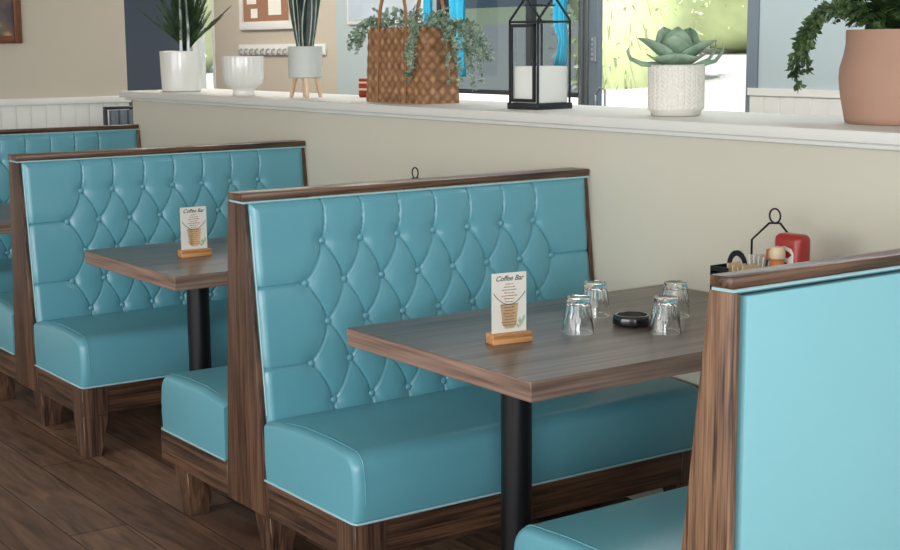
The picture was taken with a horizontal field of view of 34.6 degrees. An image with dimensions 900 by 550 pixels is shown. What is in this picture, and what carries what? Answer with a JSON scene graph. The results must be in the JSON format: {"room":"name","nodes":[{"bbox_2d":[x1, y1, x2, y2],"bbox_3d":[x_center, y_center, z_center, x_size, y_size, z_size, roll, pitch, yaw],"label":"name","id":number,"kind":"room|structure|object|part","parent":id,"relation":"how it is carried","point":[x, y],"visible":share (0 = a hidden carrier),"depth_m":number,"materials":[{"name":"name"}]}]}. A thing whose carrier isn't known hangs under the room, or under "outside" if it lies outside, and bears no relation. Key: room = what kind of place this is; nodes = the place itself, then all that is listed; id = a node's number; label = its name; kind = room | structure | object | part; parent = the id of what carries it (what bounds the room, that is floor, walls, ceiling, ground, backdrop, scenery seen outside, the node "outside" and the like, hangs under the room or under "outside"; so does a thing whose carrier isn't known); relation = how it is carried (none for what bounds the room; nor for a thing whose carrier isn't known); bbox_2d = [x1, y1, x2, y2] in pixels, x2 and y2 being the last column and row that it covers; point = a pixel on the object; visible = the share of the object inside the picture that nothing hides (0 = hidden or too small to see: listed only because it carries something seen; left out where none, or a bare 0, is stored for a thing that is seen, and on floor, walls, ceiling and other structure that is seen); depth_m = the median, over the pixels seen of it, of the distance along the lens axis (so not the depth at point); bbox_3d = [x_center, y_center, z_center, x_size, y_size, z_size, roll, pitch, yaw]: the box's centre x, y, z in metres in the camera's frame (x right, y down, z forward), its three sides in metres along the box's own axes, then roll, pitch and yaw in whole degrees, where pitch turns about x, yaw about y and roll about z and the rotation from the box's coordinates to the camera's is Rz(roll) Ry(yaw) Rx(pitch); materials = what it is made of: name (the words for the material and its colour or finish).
{"room":"restaurant","nodes":[
{"label":"restaurant","id":0,"kind":"room"},
{"bbox_2d":[0,0,127,98],"bbox_3d":[-5.536,-0.869,6.531,8.580,2.750,0.150,-7,11,-35],"label":"wall","id":1,"kind":"structure","parent":0,"point":[69,48],"depth_m":8.68,"materials":[{"name":"beige paint"}]},
{"bbox_2d":[0,0,22,43],"bbox_3d":[-2.824,-1.622,8.248,0.750,0.600,0.027,-7,11,-35],"label":"picture frame","id":2,"kind":"object","parent":1,"relation":"attached to","point":[10,10],"visible":1,"depth_m":8.45,"materials":[{"name":"brown wood"}]},
{"bbox_2d":[0,0,13,35],"bbox_3d":[-2.828,-1.623,8.255,0.670,0.520,0.011,-7,11,-35],"label":"painting","id":3,"kind":"object","parent":2,"relation":"attached to","point":[6,6],"depth_m":8.44},
{"bbox_2d":[0,102,128,129],"bbox_3d":[-3.850,-0.271,7.729,4.580,1.165,0.015,-7,11,-35],"label":"trim","id":4,"kind":"structure","parent":1,"relation":"attached to","point":[89,114],"depth_m":8.67,"materials":[{"name":"white paint"}]},
{"bbox_2d":[0,96,130,105],"bbox_3d":[-3.846,-0.865,7.631,4.590,0.040,0.030,-7,11,-35],"label":"trim","id":5,"kind":"structure","parent":1,"relation":"attached to","point":[96,99],"depth_m":8.68,"materials":[{"name":"white paint"}]},
{"bbox_2d":[124,0,436,109],"bbox_3d":[-2.448,-2.053,13.813,0.150,2.750,8.380,-7,11,-35],"label":"wall","id":6,"kind":"structure","parent":0,"point":[228,35],"depth_m":12.66,"materials":[{"name":"beige paint"}]},
{"bbox_2d":[239,0,291,29],"bbox_3d":[-1.576,-2.443,12.339,0.029,0.690,0.950,-7,11,-35],"label":"notice board","id":7,"kind":"object","parent":6,"relation":"attached to","point":[264,21],"visible":0.6,"depth_m":12.42,"materials":[{"name":"white paint"}]},
{"bbox_2d":[247,0,255,3],"bbox_3d":[-1.725,-2.451,12.553,0.004,0.200,0.170,-7,11,-35],"label":"paper","id":8,"kind":"object","parent":7,"relation":"attached to","point":[248,1],"visible":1,"depth_m":12.56,"materials":[{"name":"white paper"}]},
{"bbox_2d":[251,9,257,17],"bbox_3d":[-1.698,-2.268,12.546,0.004,0.080,0.120,-7,11,-35],"label":"paper","id":9,"kind":"object","parent":7,"relation":"attached to","point":[254,12],"visible":1,"depth_m":12.54,"materials":[{"name":"white paper"}]},
{"bbox_2d":[268,0,280,14],"bbox_3d":[-1.484,-2.281,12.238,0.004,0.160,0.220,-7,11,-35],"label":"paper","id":10,"kind":"object","parent":7,"relation":"attached to","point":[274,6],"visible":1,"depth_m":12.24,"materials":[{"name":"white paper"}]},
{"bbox_2d":[238,44,326,54],"bbox_3d":[-1.447,-1.903,12.223,0.056,0.093,1.500,-7,11,-35],"label":"coat rack","id":11,"kind":"object","parent":6,"relation":"attached to","point":[249,49],"visible":0.66,"depth_m":12.38,"materials":[{"name":"white paint"}]},
{"bbox_2d":[347,0,422,24],"bbox_3d":[-0.495,-2.188,10.841,0.023,0.600,1.060,-7,11,-35],"label":"poster","id":12,"kind":"object","parent":6,"relation":"attached to","point":[357,10],"visible":0.48,"depth_m":11.01,"materials":[{"name":"white paint"}]},
{"bbox_2d":[0,381,632,549],"bbox_3d":[-3.276,0.670,5.814,11.150,0.100,21.000,-7,11,-35],"label":"floor","id":13,"kind":"structure","parent":0,"point":[53,497],"depth_m":4.85,"materials":[{"name":"brown wood"}]},
{"bbox_2d":[0,203,10,233],"bbox_3d":[-1.740,0.038,7.016,1.170,0.746,0.800,-7,11,-35],"label":"table","id":14,"kind":"object","parent":13,"relation":"on","point":[5,217],"visible":0.02,"depth_m":6.48,"materials":[{"name":"brown wood"}]},
{"bbox_2d":[0,124,140,292],"bbox_3d":[-2.048,-0.181,7.323,1.293,1.086,0.669,-7,11,-35],"label":"bench","id":15,"kind":"object","parent":13,"relation":"on","point":[103,137],"visible":0.16,"depth_m":7.52,"materials":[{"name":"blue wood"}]},
{"bbox_3d":[-1.998,0.010,7.284,1.274,0.194,0.497,-7,11,-35],"label":"seat","id":16,"kind":"part","parent":15,"relation":"part of","materials":[{"name":"blue leather"}]},
{"bbox_3d":[-2.227,-0.744,7.483,1.293,0.022,0.055,-7,11,-35],"label":"rail","id":17,"kind":"part","parent":15,"relation":"part of","materials":[{"name":"brown wood"}]},
{"bbox_3d":[-1.670,-0.336,7.875,0.018,0.903,0.166,-7,11,-35],"label":"panel","id":18,"kind":"part","parent":15,"relation":"part of","materials":[{"name":"brown wood"}]},
{"bbox_2d":[103,106,133,124],"bbox_3d":[-1.746,-0.423,8.621,0.440,1.152,0.470,-7,11,-35],"label":"chair","id":19,"kind":"object","parent":13,"relation":"on","point":[116,117],"visible":0.16,"depth_m":8.60,"materials":[{"name":"grey metal"}]},
{"bbox_3d":[-1.861,-0.683,8.741,0.384,0.630,0.054,-7,11,-35],"label":"backrest","id":20,"kind":"part","parent":19,"relation":"part of","materials":[{"name":"grey plastic"}]},
{"bbox_2d":[0,140,306,457],"bbox_3d":[-1.184,0.004,6.118,1.293,1.086,1.239,-7,11,-35],"label":"bench","id":21,"kind":"object","parent":13,"relation":"on","point":[91,341],"visible":0.61,"depth_m":5.77,"materials":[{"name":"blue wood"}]},
{"bbox_3d":[-1.397,0.138,6.444,1.274,0.194,0.469,-7,11,-35],"label":"seat","id":22,"kind":"part","parent":21,"relation":"part of","materials":[{"name":"blue leather"}]},
{"bbox_3d":[-1.931,0.461,6.250,0.100,0.155,0.100,-7,11,-35],"label":"leg","id":23,"kind":"part","parent":21,"relation":"part of","materials":[{"name":"brown wood"}]},
{"bbox_3d":[-1.694,0.004,5.741,0.018,0.903,0.263,-7,11,-35],"label":"panel","id":24,"kind":"part","parent":21,"relation":"part of","materials":[{"name":"brown wood"}]},
{"bbox_3d":[-1.614,0.525,5.830,0.100,0.155,0.100,-7,11,-35],"label":"leg","id":25,"kind":"part","parent":21,"relation":"part of","materials":[{"name":"brown wood"}]},
{"bbox_3d":[-1.336,0.538,5.395,0.100,0.262,0.100,-7,11,-35],"label":"leg","id":26,"kind":"part","parent":21,"relation":"part of","materials":[{"name":"brown wood"}]},
{"bbox_3d":[-0.969,0.230,5.848,1.274,0.194,0.497,-7,11,-35],"label":"seat","id":27,"kind":"part","parent":21,"relation":"part of","materials":[{"name":"blue leather"}]},
{"bbox_3d":[-1.190,-0.522,6.036,1.293,0.022,0.093,-7,11,-35],"label":"rail","id":28,"kind":"part","parent":21,"relation":"part of","materials":[{"name":"brown wood"}]},
{"bbox_3d":[-1.147,-0.172,6.041,1.250,0.658,0.117,-7,11,-35],"label":"backrest","id":29,"kind":"part","parent":21,"relation":"part of","materials":[{"name":"blue leather"}]},
{"bbox_3d":[-0.659,-0.119,6.464,0.018,0.903,0.263,-7,11,-35],"label":"panel","id":30,"kind":"part","parent":21,"relation":"part of","materials":[{"name":"brown wood"}]},
{"bbox_2d":[85,237,227,370],"bbox_3d":[-0.665,0.268,5.516,1.170,0.746,0.800,-7,11,-35],"label":"table","id":31,"kind":"object","parent":13,"relation":"on","point":[160,264],"visible":0.22,"depth_m":5.26,"materials":[{"name":"brown wood"}]},
{"bbox_2d":[178,206,211,257],"bbox_3d":[-0.930,-0.158,5.258,0.115,0.181,0.042,-6,11,-32],"label":"menu card","id":32,"kind":"object","parent":31,"relation":"on","point":[193,222],"visible":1,"depth_m":5.25,"materials":[{"name":"paper"}]},
{"bbox_2d":[187,228,200,245],"bbox_3d":[-0.929,-0.136,5.261,0.053,0.064,0.001,-6,11,-32],"label":"picture","id":33,"kind":"object","parent":32,"relation":"on","point":[189,232],"depth_m":5.26},
{"bbox_2d":[403,167,418,189],"bbox_3d":[-0.131,-0.264,5.512,0.104,0.297,0.174,-7,11,-35],"label":"condiment caddy","id":34,"kind":"object","parent":31,"relation":"on","point":[413,177],"visible":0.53,"depth_m":5.49,"materials":[{"name":"black metal"}]},
{"bbox_2d":[161,167,697,549],"bbox_3d":[-0.082,0.240,4.581,1.293,1.086,1.239,-7,11,-35],"label":"bench","id":35,"kind":"object","parent":13,"relation":"on","point":[333,443],"visible":0.69,"depth_m":4.26,"materials":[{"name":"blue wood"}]},
{"bbox_3d":[-0.830,0.697,4.714,0.100,0.155,0.100,-7,11,-35],"label":"leg","id":36,"kind":"part","parent":35,"relation":"part of","materials":[{"name":"brown wood"}]},
{"bbox_3d":[-0.295,0.374,4.908,1.274,0.194,0.469,-7,11,-35],"label":"seat","id":37,"kind":"part","parent":35,"relation":"part of","materials":[{"name":"blue leather"}]},
{"bbox_3d":[-0.593,0.240,4.205,0.018,0.903,0.263,-7,11,-35],"label":"panel","id":38,"kind":"part","parent":35,"relation":"part of","materials":[{"name":"brown wood"}]},
{"bbox_3d":[-0.512,0.761,4.294,0.100,0.155,0.100,-7,11,-35],"label":"leg","id":39,"kind":"part","parent":35,"relation":"part of","materials":[{"name":"brown wood"}]},
{"bbox_3d":[-0.235,0.774,3.858,0.100,0.262,0.100,-7,11,-35],"label":"leg","id":40,"kind":"part","parent":35,"relation":"part of","materials":[{"name":"brown wood"}]},
{"bbox_3d":[-0.088,-0.286,4.500,1.293,0.022,0.093,-7,11,-35],"label":"rail","id":41,"kind":"part","parent":35,"relation":"part of","materials":[{"name":"brown wood"}]},
{"bbox_3d":[-0.046,0.064,4.505,1.250,0.658,0.117,-7,11,-35],"label":"backrest","id":42,"kind":"part","parent":35,"relation":"part of","materials":[{"name":"blue leather"}]},
{"bbox_3d":[0.132,0.466,4.312,1.274,0.194,0.497,-7,11,-35],"label":"seat","id":43,"kind":"part","parent":35,"relation":"part of","materials":[{"name":"blue leather"}]},
{"bbox_3d":[0.442,0.117,4.928,0.018,0.903,0.263,-7,11,-35],"label":"panel","id":44,"kind":"part","parent":35,"relation":"part of","materials":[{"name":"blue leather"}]},
{"bbox_3d":[0.728,0.659,4.531,0.100,0.262,0.100,-7,11,-35],"label":"leg","id":45,"kind":"part","parent":35,"relation":"part of","materials":[{"name":"brown wood"}]},
{"bbox_2d":[347,284,708,549],"bbox_3d":[0.432,0.503,3.982,1.170,0.746,0.800,-7,11,-35],"label":"table","id":46,"kind":"object","parent":13,"relation":"on","point":[556,364],"visible":0.44,"depth_m":3.71,"materials":[{"name":"laminate"}]},
{"bbox_2d":[486,271,532,345],"bbox_3d":[0.151,0.082,3.692,0.115,0.181,0.042,-5,10,-27],"label":"menu card","id":47,"kind":"object","parent":46,"relation":"on","point":[508,289],"visible":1,"depth_m":3.69,"materials":[{"name":"white paper"}]},
{"bbox_2d":[501,283,516,299],"bbox_3d":[0.151,0.041,3.684,0.046,0.041,0.001,-5,10,-26],"label":"print","id":48,"kind":"object","parent":47,"relation":"on","point":[508,283],"depth_m":3.68},
{"bbox_2d":[501,301,517,325],"bbox_3d":[0.152,0.097,3.693,0.052,0.064,0.001,-5,10,-27],"label":"print","id":49,"kind":"object","parent":47,"relation":"on","point":[505,301],"depth_m":3.69},
{"bbox_2d":[501,303,517,328],"bbox_3d":[0.152,0.105,3.695,0.053,0.064,0.001,-5,10,-27],"label":"picture","id":50,"kind":"object","parent":47,"relation":"on","point":[515,315],"depth_m":3.69},
{"bbox_2d":[516,314,524,327],"bbox_3d":[0.181,0.118,3.712,0.027,0.034,0.001,-5,10,-27],"label":"picture","id":51,"kind":"object","parent":47,"relation":"on","point":[520,320],"depth_m":3.71},
{"bbox_2d":[562,295,593,334],"bbox_3d":[0.338,0.104,3.817,0.086,0.096,0.086,-7,11,-35],"label":"drinking glass","id":52,"kind":"object","parent":46,"relation":"on","point":[578,318],"visible":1,"depth_m":3.79,"materials":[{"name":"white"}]},
{"bbox_2d":[582,280,609,318],"bbox_3d":[0.406,0.067,4.048,0.086,0.096,0.086,-7,11,-35],"label":"drinking glass","id":53,"kind":"object","parent":46,"relation":"on","point":[596,289],"visible":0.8,"depth_m":4.02,"materials":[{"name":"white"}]},
{"bbox_2d":[613,311,650,327],"bbox_3d":[0.493,0.120,3.921,0.098,0.029,0.098,3,10,18],"label":"ashtray","id":54,"kind":"object","parent":46,"relation":"on","point":[633,319],"visible":0.97,"depth_m":3.88,"materials":[{"name":"black glass"}]},
{"bbox_2d":[649,295,681,335],"bbox_3d":[0.567,0.104,3.807,0.086,0.096,0.086,-7,11,-35],"label":"drinking glass","id":55,"kind":"object","parent":46,"relation":"on","point":[665,315],"visible":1,"depth_m":3.78,"materials":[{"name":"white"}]},
{"bbox_2d":[662,280,690,317],"bbox_3d":[0.629,0.067,4.038,0.086,0.096,0.086,-7,11,-35],"label":"drinking glass","id":56,"kind":"object","parent":46,"relation":"on","point":[678,288],"visible":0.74,"depth_m":4.01,"materials":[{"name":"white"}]},
{"bbox_2d":[710,250,746,288],"bbox_3d":[0.772,0.037,3.903,0.082,0.195,0.143,-7,11,-35],"label":"caddy","id":57,"kind":"object","parent":46,"relation":"on","point":[718,268],"visible":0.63,"depth_m":3.92,"materials":[{"name":"black metal"}]},
{"bbox_2d":[727,261,740,271],"bbox_3d":[0.770,0.048,3.902,0.052,0.165,0.021,-7,11,-38],"label":"packet","id":58,"kind":"object","parent":57,"relation":"in","point":[729,265],"visible":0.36,"depth_m":3.89,"materials":[{"name":"beige paper"}]},
{"bbox_3d":[0.783,-0.045,3.942,0.005,0.045,0.072,-7,11,-35],"label":"handle","id":59,"kind":"part","parent":57,"relation":"part of","materials":[{"name":"black metal"}]},
{"bbox_2d":[732,263,745,270],"bbox_3d":[0.778,0.051,3.891,0.052,0.161,0.012,-7,11,-38],"label":"packet","id":60,"kind":"object","parent":57,"relation":"in","point":[734,267],"visible":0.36,"depth_m":3.87,"materials":[{"name":"beige paper"}]},
{"bbox_2d":[742,263,755,269],"bbox_3d":[0.795,0.053,3.869,0.052,0.165,0.013,-7,11,-38],"label":"packet","id":61,"kind":"object","parent":57,"relation":"in","point":[744,267],"visible":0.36,"depth_m":3.85,"materials":[{"name":"beige paper"}]},
{"bbox_2d":[750,208,787,254],"bbox_3d":[0.909,-0.041,4.061,0.104,0.297,0.174,-7,11,-35],"label":"condiment caddy","id":62,"kind":"object","parent":46,"relation":"on","point":[772,209],"visible":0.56,"depth_m":4.05,"materials":[{"name":"black metal"}]},
{"bbox_2d":[749,253,758,263],"bbox_3d":[0.870,0.015,4.125,0.044,0.150,0.017,-8,12,-40],"label":"packet","id":63,"kind":"object","parent":62,"relation":"in","point":[751,255],"visible":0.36,"depth_m":4.11,"materials":[{"name":"paper"}]},
{"bbox_2d":[753,254,763,265],"bbox_3d":[0.878,0.016,4.115,0.044,0.150,0.008,-8,12,-40],"label":"packet","id":64,"kind":"object","parent":62,"relation":"in","point":[755,257],"visible":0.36,"depth_m":4.10,"materials":[{"name":"paper"}]},
{"bbox_2d":[758,255,765,266],"bbox_3d":[0.885,0.018,4.105,0.044,0.150,0.008,-8,12,-40],"label":"packet","id":65,"kind":"object","parent":62,"relation":"in","point":[760,258],"visible":0.21,"depth_m":4.08,"materials":[{"name":"paper"}]},
{"bbox_2d":[762,256,766,266],"bbox_3d":[0.893,0.020,4.095,0.044,0.150,0.017,-8,12,-40],"label":"packet","id":66,"kind":"object","parent":62,"relation":"in","point":[764,260],"visible":0.21,"depth_m":4.07,"materials":[{"name":"paper"}]},
{"bbox_2d":[766,248,770,266],"bbox_3d":[0.902,0.011,4.080,0.025,0.171,0.025,-7,11,-35],"label":"bottle","id":67,"kind":"object","parent":62,"relation":"in","point":[768,259],"visible":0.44,"depth_m":4.06,"materials":[{"name":"orange plastic"}]},
{"bbox_2d":[769,246,785,265],"bbox_3d":[0.871,0.031,3.860,0.042,0.219,0.042,-7,11,-35],"label":"jar","id":68,"kind":"object","parent":62,"relation":"in","point":[777,254],"visible":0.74,"depth_m":3.83,"materials":[{"name":"beige plastic"}]},
{"bbox_2d":[775,232,809,263],"bbox_3d":[0.917,0.011,3.889,0.058,0.247,0.092,-7,11,-35],"label":"napkin dispenser","id":69,"kind":"object","parent":46,"relation":"on","point":[796,246],"visible":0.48,"depth_m":3.84,"materials":[{"name":"red plastic"}]},
{"bbox_3d":[0.897,-0.037,3.862,0.001,0.081,0.050,-7,11,-35],"label":"label panel","id":70,"kind":"part","parent":69,"relation":"part of","materials":[{"name":"paper"}]},
{"bbox_2d":[514,249,899,549],"bbox_3d":[0.842,0.438,3.291,1.293,1.086,0.669,-7,11,-35],"label":"bench","id":71,"kind":"object","parent":13,"relation":"on","point":[796,446],"visible":1,"depth_m":2.74,"materials":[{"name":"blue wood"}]},
{"bbox_3d":[0.795,0.608,3.388,1.274,0.194,0.497,-7,11,-35],"label":"seat","id":72,"kind":"part","parent":71,"relation":"part of","materials":[{"name":"blue leather"}]},
{"bbox_3d":[0.469,0.467,2.724,0.018,0.903,0.166,-7,11,-35],"label":"panel","id":73,"kind":"part","parent":71,"relation":"part of","materials":[{"name":"brown wood"}]},
{"bbox_3d":[1.013,-0.051,2.964,1.293,0.022,0.055,-7,11,-35],"label":"rail","id":74,"kind":"part","parent":71,"relation":"part of","materials":[{"name":"brown wood"}]},
{"bbox_3d":[0.986,0.285,3.066,1.250,0.658,0.117,-7,11,-35],"label":"backrest","id":75,"kind":"part","parent":71,"relation":"part of","materials":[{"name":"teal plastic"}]},
{"bbox_3d":[1.034,0.402,3.021,1.233,0.860,0.020,-7,11,-35],"label":"panel","id":76,"kind":"part","parent":71,"relation":"part of","materials":[{"name":"blue leather"}]},
{"bbox_3d":[1.000,0.410,3.066,1.243,0.890,0.094,-7,11,-35],"label":"frame","id":77,"kind":"part","parent":71,"relation":"part of","materials":[{"name":"blue leather"}]},
{"bbox_2d":[133,100,899,498],"bbox_3d":[1.623,0.306,3.668,0.430,1.216,10.965,-7,11,-35],"label":"wall","id":78,"kind":"structure","parent":0,"point":[662,208],"depth_m":4.64,"materials":[{"name":"beige paint"}]},
{"bbox_2d":[119,88,899,150],"bbox_3d":[1.610,-0.324,3.606,0.560,0.049,11.035,-7,11,-35],"label":"ledge","id":79,"kind":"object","parent":78,"relation":"on","point":[817,130],"depth_m":4.86,"materials":[{"name":"white paint"}]},
{"bbox_2d":[138,0,231,91],"bbox_3d":[-1.414,-1.349,7.700,0.434,0.734,0.420,4,10,25],"label":"potted palm","id":80,"kind":"object","parent":79,"relation":"on","point":[181,71],"visible":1,"depth_m":7.62,"materials":[{"name":"white ceramic"}]},
{"bbox_2d":[159,51,201,91],"bbox_3d":[-1.430,-1.085,7.700,0.222,0.213,0.222,-7,11,-35],"label":"pot","id":81,"kind":"object","parent":80,"relation":"on","point":[181,71],"depth_m":7.61,"materials":[{"name":"white ceramic"}]},
{"bbox_2d":[221,56,263,95],"bbox_3d":[-0.994,-0.958,6.960,0.202,0.188,0.202,-7,11,-35],"label":"planter","id":82,"kind":"object","parent":79,"relation":"on","point":[243,75],"visible":1,"depth_m":6.88,"materials":[{"name":"white ceramic"}]},
{"bbox_2d":[287,0,322,97],"bbox_3d":[-0.660,-1.208,6.618,0.219,0.788,0.188,7,12,39],"label":"snake plant","id":83,"kind":"object","parent":79,"relation":"on","point":[304,59],"visible":1,"depth_m":6.59,"materials":[{"name":"green plant"}]},
{"bbox_3d":[-0.719,-0.862,6.652,0.038,0.094,0.030,-7,11,-35],"label":"leg","id":84,"kind":"part","parent":83,"relation":"part of","materials":[{"name":"brown wood"}]},
{"bbox_3d":[-0.675,-0.873,6.718,0.030,0.094,0.038,-7,11,-35],"label":"leg","id":85,"kind":"part","parent":83,"relation":"part of","materials":[{"name":"brown wood"}]},
{"bbox_3d":[-0.665,-0.977,6.646,0.160,0.144,0.160,-7,11,-35],"label":"pot","id":86,"kind":"part","parent":83,"relation":"part of","materials":[{"name":"grey ceramic"}]},
{"bbox_3d":[-0.653,-0.856,6.609,0.030,0.094,0.038,-7,11,-35],"label":"leg","id":87,"kind":"part","parent":83,"relation":"part of","materials":[{"name":"brown wood"}]},
{"bbox_3d":[-0.609,-0.866,6.675,0.038,0.094,0.030,-7,11,-35],"label":"leg","id":88,"kind":"part","parent":83,"relation":"part of","materials":[{"name":"brown wood"}]},
{"bbox_2d":[358,78,366,96],"bbox_3d":[-0.363,-0.863,6.662,0.102,0.085,0.062,5,11,31],"label":"storage box","id":89,"kind":"object","parent":79,"relation":"on","point":[362,88],"visible":0.38,"depth_m":6.65,"materials":[{"name":"red plastic"}]},
{"bbox_2d":[346,0,494,103],"bbox_3d":[-0.147,-0.972,6.035,0.336,0.498,0.686,-7,11,-35],"label":"woven basket","id":90,"kind":"object","parent":79,"relation":"on","point":[414,63],"visible":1,"depth_m":5.86,"materials":[{"name":"wicker"}]},
{"bbox_3d":[-0.236,-0.961,5.950,0.030,0.496,0.216,-7,11,-35],"label":"handle","id":91,"kind":"part","parent":90,"relation":"part of","materials":[{"name":"wicker"}]},
{"bbox_3d":[-0.084,-0.979,6.056,0.030,0.496,0.216,-7,11,-35],"label":"handle","id":92,"kind":"part","parent":90,"relation":"part of","materials":[{"name":"wicker"}]},
{"bbox_2d":[507,0,571,109],"bbox_3d":[0.324,-0.843,5.281,0.188,0.468,0.164,-8,12,-40],"label":"lantern","id":93,"kind":"object","parent":79,"relation":"on","point":[532,105],"visible":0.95,"depth_m":5.25,"materials":[{"name":"grey metal"}]},
{"bbox_3d":[0.263,-0.767,5.240,0.007,0.280,0.132,-8,12,-40],"label":"door","id":94,"kind":"part","parent":93,"relation":"part of","materials":[{"name":"grey metal"}]},
{"bbox_2d":[513,66,566,102],"bbox_3d":[0.329,-0.700,5.308,0.151,0.132,0.139,-8,12,-40],"label":"candle","id":95,"kind":"object","parent":93,"relation":"in","point":[552,79],"visible":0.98,"depth_m":5.26,"materials":[{"name":"wax"}]},
{"bbox_3d":[0.327,-0.970,5.265,0.168,0.094,0.157,-8,12,-40],"label":"roof frame","id":96,"kind":"part","parent":93,"relation":"part of","materials":[{"name":"grey metal"}]},
{"bbox_2d":[626,27,723,116],"bbox_3d":[0.746,-0.661,4.695,0.222,0.288,0.300,7,12,40],"label":"potted succulent","id":97,"kind":"object","parent":79,"relation":"on","point":[676,85],"visible":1,"depth_m":4.64,"materials":[{"name":"white ceramic"}]},
{"bbox_2d":[784,0,899,125],"bbox_3d":[1.286,-0.684,4.149,0.523,0.496,0.502,-1,9,-4],"label":"potted fern","id":98,"kind":"object","parent":79,"relation":"on","point":[869,69],"visible":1,"depth_m":4.09,"materials":[{"name":"pink ceramic"}]},
{"bbox_2d":[647,64,704,116],"bbox_3d":[0.736,-0.603,4.712,0.184,0.166,0.184,-7,11,-35],"label":"pot","id":99,"kind":"object","parent":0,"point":[674,90],"depth_m":4.64,"materials":[{"name":"white ceramic"}]},
{"bbox_2d":[758,0,870,89],"bbox_3d":[4.510,-0.564,4.107,0.150,2.750,9.550,-7,11,-35],"label":"wall","id":100,"kind":"structure","parent":0,"point":[780,20],"depth_m":7.70,"materials":[{"name":"paint"}]},
{"bbox_2d":[747,88,842,116],"bbox_3d":[3.561,-0.005,5.410,0.022,1.252,6.610,-7,11,-35],"label":"trim","id":101,"kind":"structure","parent":100,"relation":"attached to","point":[762,100],"depth_m":7.71,"materials":[{"name":"white paint"}]},
{"bbox_2d":[838,29,899,125],"bbox_3d":[1.303,-0.572,4.169,0.356,0.268,0.356,-7,11,-35],"label":"pot","id":102,"kind":"object","parent":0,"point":[869,69],"depth_m":4.06,"materials":[{"name":"ceramic"}]},
{"bbox_3d":[-2.215,-1.018,13.656,0.150,0.750,0.640,-7,11,-35],"label":"wall","id":103,"kind":"structure","parent":0,"visible":0},
{"bbox_2d":[190,0,215,88],"bbox_3d":[-2.283,-2.229,13.477,0.130,1.700,0.550,-7,11,-35],"label":"window","id":104,"kind":"structure","parent":103,"relation":"in","point":[212,1],"depth_m":13.59,"materials":[{"name":"white paint"}]},
{"bbox_3d":[0.869,-0.382,9.349,0.150,0.800,3.070,-7,11,-35],"label":"wall","id":105,"kind":"structure","parent":0,"visible":0},
{"bbox_2d":[436,0,578,104],"bbox_3d":[0.410,-1.704,9.729,0.110,1.700,1.600,-7,11,-35],"label":"window","id":106,"kind":"structure","parent":105,"relation":"in","point":[494,16],"depth_m":9.73,"materials":[{"name":"clear glass"}]},
{"bbox_2d":[579,0,595,104],"bbox_3d":[0.875,-1.592,9.002,0.080,1.700,0.137,-7,11,-35],"label":"trim","id":107,"kind":"structure","parent":105,"relation":"attached to","point":[583,4],"depth_m":9.04,"materials":[{"name":"metal"}]},
{"bbox_3d":[1.345,-0.788,8.599,0.150,0.230,1.410,-7,11,-35],"label":"wall","id":108,"kind":"structure","parent":0,"visible":0},
{"bbox_2d":[588,0,759,111],"bbox_3d":[1.287,-1.621,8.430,0.045,1.470,1.410,-7,11,-35],"label":"window","id":109,"kind":"structure","parent":108,"relation":"in","point":[595,6],"depth_m":8.93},
{"bbox_2d":[594,87,605,105],"bbox_3d":[0.945,-1.063,8.890,0.078,0.186,0.106,-7,11,-35],"label":"door pull","id":110,"kind":"object","parent":109,"relation":"attached to","point":[599,88],"visible":0.53,"depth_m":8.86,"materials":[{"name":"metal"}]},
{"bbox_3d":[0.852,-2.579,9.000,0.150,0.250,3.070,-7,11,-35],"label":"wall","id":111,"kind":"structure","parent":0,"visible":0},
{"bbox_2d":[423,0,432,24],"bbox_3d":[-0.156,-2.185,10.167,0.047,0.880,0.083,-7,11,-35],"label":"curtain","id":112,"kind":"object","parent":111,"relation":"hanging from","point":[427,4],"visible":0.56,"depth_m":10.20,"materials":[{"name":"teal fabric"}]},
{"bbox_2d":[449,0,465,76],"bbox_3d":[0.042,-1.975,9.919,0.047,1.220,0.203,-7,11,-35],"label":"curtain","id":113,"kind":"object","parent":111,"relation":"hanging from","point":[457,9],"visible":0.33,"depth_m":9.94,"materials":[{"name":"teal fabric"}]},
{"bbox_2d":[553,0,567,65],"bbox_3d":[0.686,-1.876,9.014,0.047,1.141,0.133,-7,11,-35],"label":"curtain","id":114,"kind":"object","parent":111,"relation":"hanging from","point":[560,29],"visible":0.78,"depth_m":9.05,"materials":[{"name":"teal fabric"}]},
{"label":"outside","id":115,"kind":"structure","parent":0,"visible":0},
{"bbox_2d":[206,40,746,111],"bbox_3d":[2.029,-4.971,31.689,27.600,1.680,70.000,-7,11,-35],"label":"ground","id":116,"kind":"structure","parent":115,"point":[725,79],"depth_m":18.16,"materials":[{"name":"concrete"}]},
{"bbox_2d":[204,0,212,71],"bbox_3d":[-5.300,-6.348,29.336,3.307,4.905,3.337,-7,11,-35],"label":"bush","id":117,"kind":"object","parent":116,"relation":"on","point":[208,35],"visible":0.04,"depth_m":28.83,"materials":[{"name":"green plant"}]},
{"bbox_2d":[459,93,647,107],"bbox_3d":[0.226,-1.398,12.904,0.150,0.500,5.100,-7,11,-35],"label":"wall","id":118,"kind":"structure","parent":116,"relation":"on","point":[611,99],"depth_m":11.31,"materials":[{"name":"paint"}]},
{"bbox_2d":[602,0,710,89],"bbox_3d":[2.326,-3.429,18.694,2.181,4.019,2.127,-7,11,-35],"label":"tree","id":119,"kind":"object","parent":116,"relation":"on","point":[624,21],"visible":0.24,"depth_m":18.06,"materials":[{"name":"green plant"}]},
{"bbox_2d":[695,0,747,51],"bbox_3d":[5.121,-6.074,24.900,4.562,4.760,4.542,-7,11,-35],"label":"bush","id":120,"kind":"object","parent":116,"relation":"on","point":[725,21],"visible":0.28,"depth_m":24.52,"materials":[{"name":"green plant"}]}
]}

